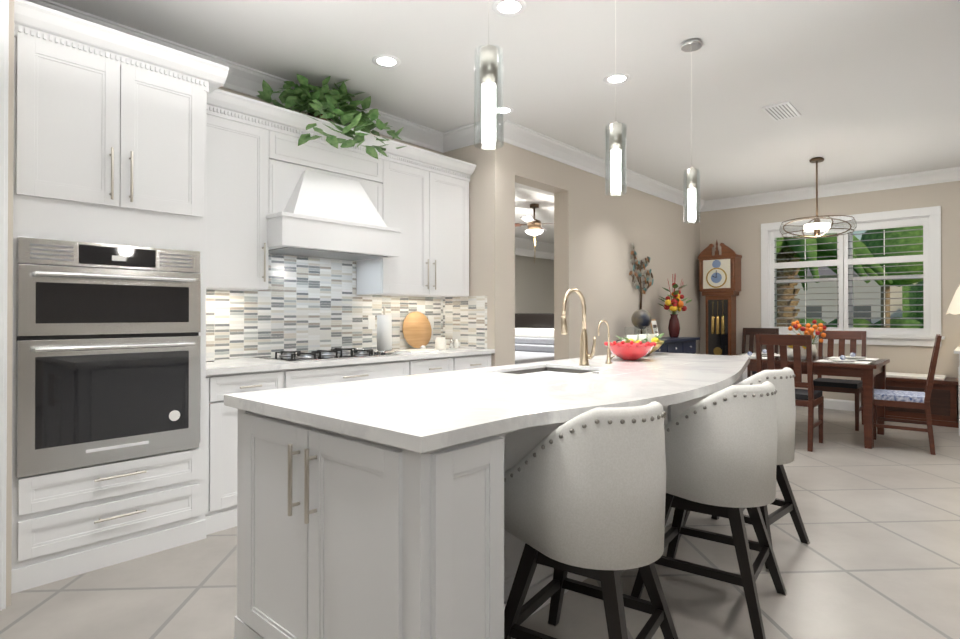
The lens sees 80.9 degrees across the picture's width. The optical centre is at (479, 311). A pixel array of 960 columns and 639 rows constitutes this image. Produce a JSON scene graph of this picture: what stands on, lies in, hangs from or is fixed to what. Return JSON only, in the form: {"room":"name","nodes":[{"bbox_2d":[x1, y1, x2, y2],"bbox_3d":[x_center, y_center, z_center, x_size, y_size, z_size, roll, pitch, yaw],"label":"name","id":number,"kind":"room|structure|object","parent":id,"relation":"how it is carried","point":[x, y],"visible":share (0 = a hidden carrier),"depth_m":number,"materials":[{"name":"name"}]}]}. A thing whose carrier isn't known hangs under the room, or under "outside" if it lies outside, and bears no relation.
{"room":"kitchen","nodes":[
{"label":"kitchen","id":0,"kind":"room"},
{"bbox_2d":[6,0,13,606],"bbox_3d":[-2.880,-0.225,1.449,0.120,2.900,2.595,0,0,42],"label":"wall","id":1,"kind":"structure","parent":0,"point":[10,307],"depth_m":2.37,"materials":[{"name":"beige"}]},
{"bbox_2d":[0,0,8,610],"bbox_3d":[-2.343,-0.079,1.964,0.107,2.615,1.070,0,0,42],"label":"door frame","id":2,"kind":"structure","parent":1,"relation":"attached to","point":[4,43],"depth_m":2.33,"materials":[{"name":"white wood"}]},
{"bbox_2d":[216,87,443,359],"bbox_3d":[-2.287,-0.213,3.327,0.150,2.900,6.180,0,0,42],"label":"wall","id":3,"kind":"structure","parent":0,"point":[222,88],"depth_m":4.28,"materials":[{"name":"beige paint"}]},
{"bbox_2d":[26,0,445,152],"bbox_3d":[-2.274,-1.597,3.135,0.135,0.135,5.900,0,0,42],"label":"crown molding","id":4,"kind":"structure","parent":3,"relation":"attached to","point":[244,79],"depth_m":3.90,"materials":[{"name":"white wood"}]},
{"bbox_2d":[215,92,270,290],"bbox_3d":[-1.685,-0.739,3.613,0.343,1.185,0.526,0,0,42],"label":"upper cabinet","id":5,"kind":"object","parent":3,"relation":"attached to","point":[242,253],"depth_m":3.55,"materials":[{"name":"white wood"}]},
{"bbox_2d":[267,104,402,263],"bbox_3d":[-1.126,-0.873,4.093,0.534,0.910,0.958,0,0,42],"label":"range hood","id":6,"kind":"object","parent":3,"relation":"attached to","point":[324,200],"depth_m":3.94,"materials":[{"name":"white wood"}]},
{"bbox_2d":[257,74,405,158],"bbox_3d":[-1.045,-1.402,4.053,0.656,0.617,1.075,0,0,42],"label":"potted plant","id":7,"kind":"object","parent":6,"relation":"on","point":[302,98],"visible":0.98,"depth_m":3.93,"materials":[{"name":"green plant"}]},
{"bbox_2d":[206,254,486,359],"bbox_3d":[-0.967,-0.077,4.263,0.560,0.800,2.460,0,0,42],"label":"tile backsplash","id":8,"kind":"structure","parent":3,"relation":"attached to","point":[305,304],"depth_m":4.34,"materials":[{"name":"tile"}]},
{"bbox_2d":[356,144,470,296],"bbox_3d":[-0.555,-0.731,4.870,0.343,1.185,0.988,0,0,42],"label":"upper cabinet","id":9,"kind":"object","parent":3,"relation":"attached to","point":[435,262],"depth_m":4.75,"materials":[{"name":"white wood"}]},
{"bbox_2d":[444,139,514,366],"bbox_3d":[-0.010,-0.202,5.246,0.630,2.900,0.280,0,0,42],"label":"wall","id":10,"kind":"structure","parent":0,"point":[492,229],"depth_m":5.03,"materials":[{"name":"beige paint"}]},
{"bbox_2d":[442,120,481,151],"bbox_3d":[-0.100,-1.585,5.057,0.480,0.135,0.135,0,0,42],"label":"crown molding","id":11,"kind":"structure","parent":10,"relation":"attached to","point":[463,136],"depth_m":5.13,"materials":[{"name":"white wood"}]},
{"bbox_2d":[0,406,959,638],"bbox_3d":[-0.332,1.270,4.632,13.400,0.050,11.150,0,0,42],"label":"floor","id":12,"kind":"structure","parent":0,"point":[878,557],"depth_m":2.61,"materials":[{"name":"tile"}]},
{"bbox_2d":[11,0,214,593],"bbox_3d":[-2.011,-0.058,2.983,0.696,2.585,0.840,0,0,42],"label":"tall cabinet","id":13,"kind":"object","parent":12,"relation":"on","point":[159,190],"depth_m":2.72,"materials":[{"name":"white wood"}]},
{"bbox_2d":[211,368,298,533],"bbox_3d":[-1.571,0.796,3.518,0.628,0.885,0.552,0,0,42],"label":"base cabinet","id":14,"kind":"object","parent":12,"relation":"on","point":[224,433],"depth_m":3.21,"materials":[{"name":"white wood"}]},
{"bbox_2d":[299,360,418,386],"bbox_3d":[-1.097,0.799,4.045,0.628,0.885,1.154,0,0,42],"label":"base cabinet","id":15,"kind":"object","parent":12,"relation":"on","point":[393,368],"depth_m":3.86,"materials":[{"name":"white wood"}]},
{"bbox_2d":[215,348,494,375],"bbox_3d":[-0.929,0.340,4.219,0.648,0.035,2.448,0,0,42],"label":"countertop","id":16,"kind":"structure","parent":15,"relation":"on","point":[222,367],"depth_m":3.70,"materials":[{"name":"white stone"}]},
{"bbox_2d":[251,348,398,361],"bbox_3d":[-1.096,0.300,4.061,0.515,0.041,0.890,0,0,42],"label":"cooktop","id":17,"kind":"object","parent":16,"relation":"in","point":[298,356],"visible":1,"depth_m":3.95,"materials":[{"name":"silver metal"}]},
{"bbox_2d":[377,307,393,352],"bbox_3d":[-0.758,0.143,4.464,0.150,0.360,0.150,0,0,42],"label":"paper towel holder","id":18,"kind":"object","parent":16,"relation":"on","point":[384,331],"visible":0.81,"depth_m":4.42,"materials":[{"name":"white metal"}]},
{"bbox_2d":[394,345,437,352],"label":"tray","id":19,"kind":"object","parent":16,"relation":"on","point":[423,348],"depth_m":4.53,"materials":[{"name":"white ceramic"}]},
{"bbox_2d":[402,312,431,347],"bbox_3d":[-0.562,0.162,5.054,0.064,0.329,0.330,0,0,42],"label":"round cutting board","id":20,"kind":"object","parent":16,"relation":"on","point":[417,330],"visible":0.96,"depth_m":5.04,"materials":[{"name":"brown wood"}]},
{"bbox_2d":[435,337,445,349],"bbox_3d":[-0.341,0.273,4.882,0.096,0.105,0.096,0,0,42],"label":"candle jar","id":21,"kind":"object","parent":16,"relation":"on","point":[440,343],"visible":0.98,"depth_m":4.84,"materials":[{"name":"white"}]},
{"bbox_2d":[446,339,458,348],"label":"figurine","id":22,"kind":"object","parent":16,"relation":"on","point":[456,340],"depth_m":5.12,"materials":[{"name":"white ceramic"}]},
{"bbox_2d":[419,356,462,373],"bbox_3d":[-0.602,0.802,4.595,0.628,0.885,0.614,0,0,42],"label":"base cabinet","id":23,"kind":"object","parent":12,"relation":"on","point":[445,363],"depth_m":4.47,"materials":[{"name":"white wood"}]},
{"bbox_2d":[224,396,707,638],"bbox_3d":[0.554,0.792,2.927,1.040,0.884,3.311,0,0,42],"label":"kitchen island","id":24,"kind":"object","parent":12,"relation":"on","point":[371,509],"depth_m":1.59,"materials":[{"name":"white painted wood"},{"name":"brushed nickel"},{"name":"white quartz"}]},
{"bbox_2d":[224,352,719,427],"bbox_3d":[0.450,0.331,3.068,0.740,0.040,3.340,0,0,42],"label":"island countertop","id":25,"kind":"structure","parent":24,"relation":"on","point":[322,403],"depth_m":2.21,"materials":[{"name":"white stone"}]},
{"bbox_2d":[512,368,599,375],"bbox_3d":[0.371,0.440,3.011,0.436,0.223,0.566,0,0,42],"label":"sink","id":26,"kind":"object","parent":25,"relation":"in","point":[527,371],"depth_m":3.21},
{"bbox_2d":[561,288,595,365],"bbox_3d":[0.558,0.087,3.200,0.108,0.448,0.259,0,0,42],"label":"faucet","id":27,"kind":"object","parent":25,"relation":"on","point":[585,356],"visible":1,"depth_m":3.26,"materials":[{"name":"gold metal"}]},
{"bbox_2d":[598,320,616,363],"bbox_3d":[0.755,0.179,3.356,0.071,0.266,0.146,0,0,42],"label":"filter faucet","id":28,"kind":"object","parent":25,"relation":"on","point":[609,358],"visible":1,"depth_m":3.39,"materials":[{"name":"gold metal"}]},
{"bbox_2d":[604,341,655,360],"bbox_3d":[0.977,0.254,3.670,0.331,0.118,0.331,0,0,42],"label":"glass bowl","id":29,"kind":"object","parent":25,"relation":"on","point":[630,351],"visible":0.92,"depth_m":3.57,"materials":[{"name":"red glass"}]},
{"bbox_2d":[616,326,666,354],"bbox_3d":[1.184,0.211,4.156,0.323,0.210,0.638,0,0,42],"label":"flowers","id":30,"kind":"object","parent":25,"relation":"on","point":[643,338],"visible":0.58,"depth_m":4.11,"materials":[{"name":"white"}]},
{"bbox_2d":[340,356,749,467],"bbox_3d":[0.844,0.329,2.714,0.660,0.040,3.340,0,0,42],"label":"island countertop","id":31,"kind":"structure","parent":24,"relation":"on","point":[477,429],"depth_m":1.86,"materials":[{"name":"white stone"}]},
{"bbox_2d":[463,352,494,369],"bbox_3d":[-0.305,0.804,4.925,0.628,0.885,0.560,0,0,42],"label":"base cabinet","id":32,"kind":"object","parent":12,"relation":"on","point":[469,362],"depth_m":4.76,"materials":[{"name":"white wood"}]},
{"bbox_2d":[515,313,553,363],"bbox_3d":[0.543,0.643,8.449,1.800,1.250,2.250,0,0,42],"label":"bed","id":33,"kind":"object","parent":12,"relation":"on","point":[534,337],"visible":0.25,"depth_m":8.84,"materials":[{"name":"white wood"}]},
{"bbox_2d":[504,401,677,638],"bbox_3d":[0.350,0.756,1.909,0.561,0.945,0.557,0,0,34],"label":"stool","id":34,"kind":"object","parent":12,"relation":"on","point":[584,494],"visible":0.94,"depth_m":1.67,"materials":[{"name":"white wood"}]},
{"bbox_2d":[616,337,699,353],"bbox_3d":[2.211,0.793,6.894,0.420,0.930,1.450,0,0,42],"label":"console table","id":35,"kind":"object","parent":12,"relation":"on","point":[687,345],"visible":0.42,"depth_m":6.92,"materials":[{"name":"blue paint"}]},
{"bbox_2d":[631,308,651,333],"bbox_3d":[1.873,0.141,6.537,0.230,0.369,0.230,0,0,42],"label":"decor","id":36,"kind":"object","parent":35,"relation":"on","point":[640,318],"visible":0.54,"depth_m":6.46,"materials":[{"name":"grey metal"}]},
{"bbox_2d":[650,319,658,336],"bbox_3d":[2.142,0.209,6.908,0.062,0.237,0.280,0,0,30],"label":"decorative sign","id":37,"kind":"object","parent":35,"relation":"on","point":[653,324],"visible":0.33,"depth_m":6.88,"materials":[{"name":"white wood"}]},
{"bbox_2d":[658,274,691,337],"bbox_3d":[2.514,-0.080,7.249,0.320,0.820,0.632,0,0,42],"label":"vase","id":38,"kind":"object","parent":35,"relation":"on","point":[674,304],"visible":1,"depth_m":7.16,"materials":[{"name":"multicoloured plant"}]},
{"bbox_2d":[631,381,786,638],"bbox_3d":[0.976,0.759,2.429,0.553,0.945,0.545,0,0,36],"label":"stool","id":39,"kind":"object","parent":12,"relation":"on","point":[721,452],"visible":0.79,"depth_m":2.20,"materials":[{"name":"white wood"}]},
{"bbox_2d":[698,240,741,354],"bbox_3d":[3.454,0.116,8.116,0.530,2.300,0.293,0,0,42],"label":"grandfather clock","id":40,"kind":"object","parent":12,"relation":"on","point":[719,282],"visible":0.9,"depth_m":8.03,"materials":[{"name":"brown wood"}]},
{"bbox_2d":[680,367,809,572],"bbox_3d":[1.395,0.762,3.021,0.524,0.945,0.530,0,0,-43],"label":"stool","id":41,"kind":"object","parent":12,"relation":"on","point":[782,381],"visible":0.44,"depth_m":2.80,"materials":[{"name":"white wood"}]},
{"bbox_2d":[742,328,778,374],"bbox_3d":[3.718,0.743,7.612,0.460,1.040,0.537,0,0,42],"label":"dining chair","id":42,"kind":"object","parent":12,"relation":"on","point":[751,332],"visible":0.19,"depth_m":7.83,"materials":[{"name":"brown wood"}]},
{"bbox_2d":[755,334,823,451],"bbox_3d":[2.937,0.729,5.339,0.460,1.040,0.537,0,0,42],"label":"dining chair","id":43,"kind":"object","parent":12,"relation":"on","point":[810,398],"visible":0.69,"depth_m":5.13,"materials":[{"name":"brown wood"}]},
{"bbox_2d":[731,353,889,448],"bbox_3d":[3.351,0.868,5.888,1.420,0.769,0.950,0,0,42],"label":"dining table","id":44,"kind":"object","parent":12,"relation":"on","point":[867,373],"visible":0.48,"depth_m":5.31,"materials":[{"name":"brown wood"}]},
{"bbox_2d":[733,350,766,358],"bbox_3d":[2.859,0.451,5.971,0.420,0.065,0.300,0,0,42],"label":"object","id":45,"kind":"object","parent":44,"relation":"on","point":[752,355],"depth_m":6.01,"materials":[{"name":"white ceramic"}]},
{"bbox_2d":[765,320,826,358],"bbox_3d":[3.422,0.284,5.968,0.676,0.398,0.378,0,0,-30],"label":"flower arrangement","id":46,"kind":"object","parent":44,"relation":"on","point":[807,330],"depth_m":5.97,"materials":[{"name":"orange plant"}]},
{"bbox_2d":[813,353,872,363],"bbox_3d":[3.483,0.448,5.409,0.420,0.065,0.300,0,0,42],"label":"place setting","id":47,"kind":"object","parent":44,"relation":"on","point":[841,359],"depth_m":5.46,"materials":[{"name":"white ceramic"}]},
{"bbox_2d":[813,330,866,430],"bbox_3d":[3.974,0.735,6.252,0.460,1.040,0.537,0,0,42],"label":"dining chair","id":48,"kind":"object","parent":12,"relation":"on","point":[820,383],"visible":0.58,"depth_m":6.26,"materials":[{"name":"brown wood"}]},
{"bbox_2d":[873,334,941,454],"bbox_3d":[3.924,0.728,5.216,0.537,1.040,0.460,0,0,38],"label":"dining chair","id":49,"kind":"object","parent":12,"relation":"on","point":[903,399],"visible":0.9,"depth_m":5.05,"materials":[{"name":"brown wood"}]},
{"bbox_2d":[874,372,958,427],"bbox_3d":[5.016,0.994,6.542,0.860,0.525,0.520,0,0,42],"label":"wood chest","id":50,"kind":"object","parent":12,"relation":"on","point":[944,402],"visible":0.56,"depth_m":6.26,"materials":[{"name":"brown wood"}]},
{"bbox_2d":[954,347,959,435],"bbox_3d":[5.396,0.822,5.792,0.770,0.860,1.010,0,0,42],"label":"side table","id":51,"kind":"object","parent":12,"relation":"on","point":[957,350],"visible":1,"depth_m":5.67,"materials":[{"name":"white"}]},
{"bbox_2d":[946,285,959,314],"bbox_3d":[5.113,0.041,5.788,0.505,0.700,0.505,0,0,42],"label":"table lamp","id":52,"kind":"object","parent":51,"relation":"on","point":[954,307],"visible":1,"depth_m":5.81,"materials":[{"name":"beige fabric"}]},
{"bbox_2d":[51,0,959,200],"bbox_3d":[1.899,-1.707,2.644,7.400,0.080,11.150,0,0,42],"label":"ceiling","id":53,"kind":"structure","parent":0,"point":[868,89],"depth_m":3.84,"materials":[{"name":"white paint"}]},
{"bbox_2d":[372,54,400,67],"bbox_3d":[-0.619,-1.658,3.732,0.189,0.006,0.189,0,0,18],"label":"recessed light","id":54,"kind":"object","parent":53,"relation":"in","point":[390,61],"depth_m":3.73,"materials":[{"name":"white"}]},
{"bbox_2d":[474,0,503,149],"bbox_3d":[0.030,-1.117,1.908,0.123,1.110,0.123,0,0,36],"label":"pendant light","id":55,"kind":"object","parent":53,"relation":"hanging from","point":[488,73],"depth_m":1.88,"materials":[{"name":"white glass"}]},
{"bbox_2d":[496,106,513,114],"bbox_3d":[0.183,-1.652,4.624,0.189,0.006,0.189,0,0,33],"label":"recessed light","id":56,"kind":"object","parent":53,"relation":"in","point":[507,110],"depth_m":4.62,"materials":[{"name":"white"}]},
{"bbox_2d":[492,0,526,16],"bbox_3d":[0.159,-1.662,3.072,0.189,0.006,0.189,0,0,36],"label":"recessed light","id":57,"kind":"object","parent":53,"relation":"in","point":[507,8],"depth_m":3.08,"materials":[{"name":"white"}]},
{"bbox_2d":[605,0,626,195],"bbox_3d":[0.641,-1.112,2.662,0.123,1.110,0.123,0,0,36],"label":"pendant light","id":58,"kind":"object","parent":53,"relation":"hanging from","point":[615,129],"depth_m":2.64,"materials":[{"name":"white glass"}]},
{"bbox_2d":[603,73,630,84],"bbox_3d":[0.974,-1.656,4.007,0.189,0.006,0.189,0,0,36],"label":"recessed light","id":59,"kind":"object","parent":53,"relation":"in","point":[621,78],"depth_m":4.00,"materials":[{"name":"white"}]},
{"bbox_2d":[681,39,701,222],"bbox_3d":[1.306,-1.107,3.476,0.123,1.110,0.123,0,0,36],"label":"pendant light","id":60,"kind":"object","parent":53,"relation":"hanging from","point":[691,45],"depth_m":3.45,"materials":[{"name":"white glass"}]},
{"bbox_2d":[761,101,800,120],"bbox_3d":[2.484,-1.647,4.640,0.200,0.016,0.400,0,0,42],"label":"ceiling vent","id":61,"kind":"object","parent":53,"relation":"in","point":[782,111],"visible":0.96,"depth_m":4.61,"materials":[{"name":"white metal"}]},
{"bbox_2d":[779,157,856,237],"bbox_3d":[3.613,-1.224,6.042,0.712,0.846,0.712,0,0,42],"label":"dining chandelier","id":62,"kind":"object","parent":53,"relation":"hanging from","point":[816,227],"visible":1,"depth_m":6.02,"materials":[{"name":"frosted white glass"},{"name":"bronze"}]},
{"bbox_2d":[515,255,553,312],"bbox_3d":[-0.789,-0.165,11.273,0.150,2.900,8.500,0,0,42],"label":"wall","id":63,"kind":"structure","parent":0,"point":[534,287],"depth_m":13.47,"materials":[{"name":"grey paint"}]},
{"bbox_2d":[515,248,553,259],"bbox_3d":[-0.497,-0.042,11.009,0.635,2.650,8.200,0,0,42],"label":"trim","id":64,"kind":"structure","parent":63,"relation":"attached to","point":[530,253],"depth_m":12.54,"materials":[{"name":"white"}]},
{"bbox_2d":[515,182,553,252],"bbox_3d":[1.014,-1.540,9.659,5.000,0.330,8.500,0,0,42],"label":"ceiling","id":65,"kind":"structure","parent":0,"point":[526,196],"depth_m":9.51,"materials":[{"name":"white paint"}]},
{"bbox_2d":[515,203,552,262],"bbox_3d":[0.825,-1.181,8.550,1.053,0.900,1.053,0,0,-28],"label":"ceiling fan","id":66,"kind":"object","parent":65,"relation":"hanging from","point":[534,225],"visible":0.96,"depth_m":8.48,"materials":[{"name":"brown metal"}]},
{"bbox_2d":[515,146,699,359],"bbox_3d":[1.796,-0.191,6.917,0.180,2.900,4.620,0,0,42],"label":"wall","id":67,"kind":"structure","parent":0,"point":[598,230],"depth_m":6.42,"materials":[{"name":"beige paint"}]},
{"bbox_2d":[496,120,705,211],"bbox_3d":[1.673,-1.576,6.554,0.135,0.135,4.735,0,0,42],"label":"crown molding","id":68,"kind":"structure","parent":67,"relation":"attached to","point":[515,134],"depth_m":5.82,"materials":[{"name":"white"}]},
{"bbox_2d":[629,242,653,309],"bbox_3d":[1.987,-0.426,6.963,0.036,0.813,0.669,0,0,42],"label":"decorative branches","id":69,"kind":"object","parent":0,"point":[645,262],"visible":0.98,"depth_m":6.96,"materials":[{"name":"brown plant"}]},
{"bbox_2d":[700,181,959,400],"bbox_3d":[5.718,-0.195,6.396,6.350,2.900,0.150,0,0,42],"label":"wall","id":70,"kind":"structure","parent":0,"point":[737,231],"depth_m":7.19,"materials":[{"name":"beige paint"}]},
{"bbox_2d":[706,167,959,210],"bbox_3d":[5.623,-1.578,6.298,6.350,0.135,0.135,0,0,42],"label":"crown molding","id":71,"kind":"structure","parent":70,"relation":"attached to","point":[947,174],"depth_m":7.20,"materials":[{"name":"white"}]},
{"bbox_2d":[815,398,860,411],"bbox_3d":[5.663,1.190,6.326,6.350,0.130,0.015,0,0,42],"label":"baseboard","id":72,"kind":"structure","parent":70,"relation":"attached to","point":[838,404],"depth_m":7.24,"materials":[{"name":"white wood"}]},
{"bbox_2d":[761,206,944,346],"bbox_3d":[4.693,-0.412,7.269,2.010,1.645,0.224,0,0,42],"label":"window","id":73,"kind":"structure","parent":70,"relation":"in","point":[933,214],"depth_m":6.97,"materials":[{"name":"white wood"}]},
{"bbox_2d":[771,217,928,335],"bbox_3d":[4.690,-0.414,7.265,1.720,1.410,0.084,0,0,42],"label":"window shutters","id":74,"kind":"object","parent":73,"relation":"attached to","point":[843,262],"visible":0.9,"depth_m":7.19,"materials":[{"name":"white wood"}]},
{"label":"outside","id":75,"kind":"structure","parent":0,"visible":0},
{"bbox_2d":[776,226,923,327],"bbox_3d":[54.725,-1.567,44.438,250.338,19.147,121.650,0,0,42],"label":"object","id":76,"kind":"object","parent":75,"point":[810,272],"visible":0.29,"depth_m":34.15,"materials":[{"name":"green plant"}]}
]}

